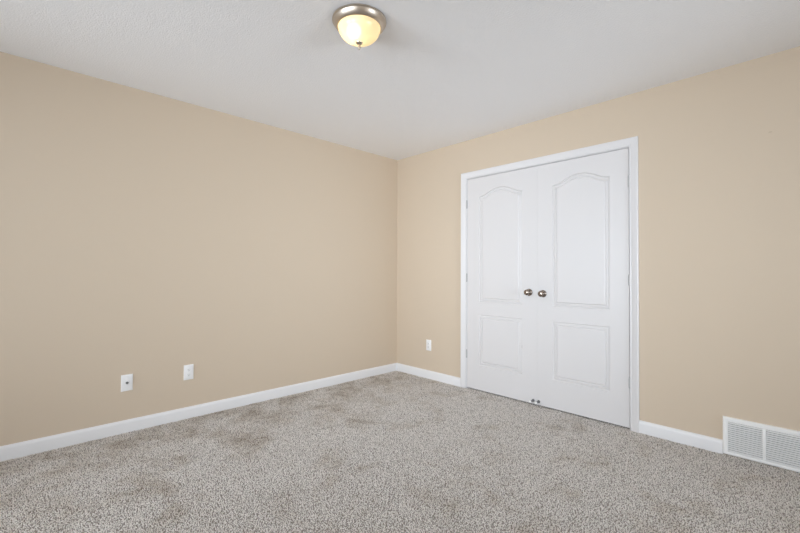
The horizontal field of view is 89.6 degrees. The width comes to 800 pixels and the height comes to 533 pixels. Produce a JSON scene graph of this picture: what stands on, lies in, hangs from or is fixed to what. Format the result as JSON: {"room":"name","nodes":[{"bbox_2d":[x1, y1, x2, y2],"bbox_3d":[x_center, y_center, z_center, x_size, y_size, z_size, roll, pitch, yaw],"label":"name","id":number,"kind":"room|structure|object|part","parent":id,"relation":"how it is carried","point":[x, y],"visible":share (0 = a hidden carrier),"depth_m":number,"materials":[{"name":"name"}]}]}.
{"room":"empty bedroom","nodes":[
{"label":"empty bedroom","id":0,"kind":"room"},
{"bbox_2d":[0,52,397,445],"bbox_3d":[-1.886,-0.051,2.974,6.590,2.450,0.120,1,-1,-44],"label":"wall","id":1,"kind":"structure","parent":0,"point":[148,236],"depth_m":3.03,"materials":[{"name":"beige paint"}]},
{"bbox_2d":[121,374,132,391],"bbox_3d":[-1.921,0.820,2.836,0.070,0.115,0.015,1,-1,-44],"label":"wall plate","id":2,"kind":"object","parent":1,"relation":"attached to","point":[126,380],"visible":1,"depth_m":2.83,"materials":[{"name":"white plastic"}]},
{"bbox_2d":[184,364,193,379],"bbox_3d":[-1.635,0.819,3.119,0.070,0.115,0.009,1,-1,-44],"label":"power outlet","id":3,"kind":"object","parent":1,"relation":"attached to","point":[188,369],"visible":1,"depth_m":3.12,"materials":[{"name":"white plastic"}]},
{"bbox_2d":[0,363,396,461],"bbox_3d":[-2.077,1.123,2.681,5.700,0.093,0.014,1,-1,-44],"label":"baseboard","id":4,"kind":"structure","parent":1,"relation":"attached to","point":[39,445],"depth_m":3.00,"materials":[{"name":"white paint"}]},
{"bbox_2d":[0,370,799,532],"bbox_3d":[-0.019,1.192,1.065,6.640,0.084,5.440,1,-1,-44],"label":"floor","id":5,"kind":"structure","parent":0,"point":[396,451],"depth_m":2.25,"materials":[{"name":"carpet"}]},
{"bbox_2d":[0,0,799,159],"bbox_3d":[-0.007,-1.336,1.104,6.640,0.080,5.440,1,-1,-44],"label":"ceiling","id":6,"kind":"structure","parent":0,"point":[439,73],"depth_m":2.40,"materials":[{"name":"white paint"}]},
{"bbox_2d":[332,3,385,49],"bbox_3d":[-0.212,-1.206,2.102,0.281,0.152,0.281,1,-1,-44],"label":"ceiling lamp","id":7,"kind":"object","parent":6,"relation":"attached to","point":[359,25],"visible":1,"depth_m":2.03,"materials":[{"name":"beige glass"}]},
{"bbox_3d":[-0.212,-1.208,2.102,0.220,0.080,0.220,1,-1,-44],"label":"lamp shade","id":8,"kind":"part","parent":7,"relation":"part of","materials":[{"name":"white glass"}]},
{"bbox_2d":[397,46,799,471],"bbox_3d":[1.821,-0.036,2.870,0.121,2.450,5.200,1,-1,-44],"label":"wall","id":9,"kind":"structure","parent":0,"point":[719,150],"depth_m":2.66,"materials":[{"name":"beige paint"}]},
{"bbox_2d":[426,339,430,350],"bbox_3d":[0.306,0.844,4.319,0.009,0.115,0.070,1,-1,-44],"label":"power outlet","id":10,"kind":"object","parent":9,"relation":"attached to","point":[428,342],"visible":1,"depth_m":4.32,"materials":[{"name":"white plastic"}]},
{"bbox_2d":[466,166,536,403],"bbox_3d":[0.905,0.160,3.703,0.099,2.041,0.743,1,-1,-44],"label":"door","id":11,"kind":"structure","parent":9,"relation":"in","point":[501,275],"depth_m":3.68,"materials":[{"name":"white paint"}]},
{"bbox_2d":[460,136,639,432],"bbox_3d":[1.202,0.132,3.491,0.137,2.128,1.577,1,-1,-44],"label":"door frame","id":12,"kind":"structure","parent":9,"relation":"attached to","point":[631,143],"depth_m":2.93,"materials":[{"name":"white paint"}]},
{"bbox_2d":[397,363,722,453],"bbox_3d":[1.768,1.142,2.805,0.014,0.093,5.200,1,-1,-44],"label":"baseboard","id":13,"kind":"structure","parent":9,"relation":"attached to","point":[708,443],"depth_m":2.77,"materials":[{"name":"white paint"}]},
{"bbox_2d":[535,148,629,427],"bbox_3d":[1.415,0.154,3.179,0.099,2.041,0.720,1,-1,-44],"label":"door","id":14,"kind":"structure","parent":9,"relation":"in","point":[583,255],"depth_m":3.16,"materials":[{"name":"white paint"}]},
{"bbox_3d":[1.187,0.229,3.384,0.048,0.051,0.051,1,-1,-44],"label":"knob","id":15,"kind":"part","parent":14,"relation":"part of","materials":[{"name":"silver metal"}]},
{"bbox_2d":[723,416,799,472],"bbox_3d":[2.167,1.056,2.396,0.016,0.234,0.389,1,-1,-44],"label":"air vent","id":16,"kind":"object","parent":9,"relation":"in","point":[779,447],"visible":1,"depth_m":2.40,"materials":[{"name":"white metal"}]},
{"bbox_3d":[2.105,1.061,2.458,0.010,0.179,0.160,1,-1,-44],"label":"louver panel","id":17,"kind":"part","parent":16,"relation":"part of","materials":[{"name":"white metal"}]},
{"bbox_3d":[2.228,1.059,2.333,0.010,0.179,0.160,1,-1,-44],"label":"louver panel","id":18,"kind":"part","parent":16,"relation":"part of","materials":[{"name":"white metal"}]}
]}

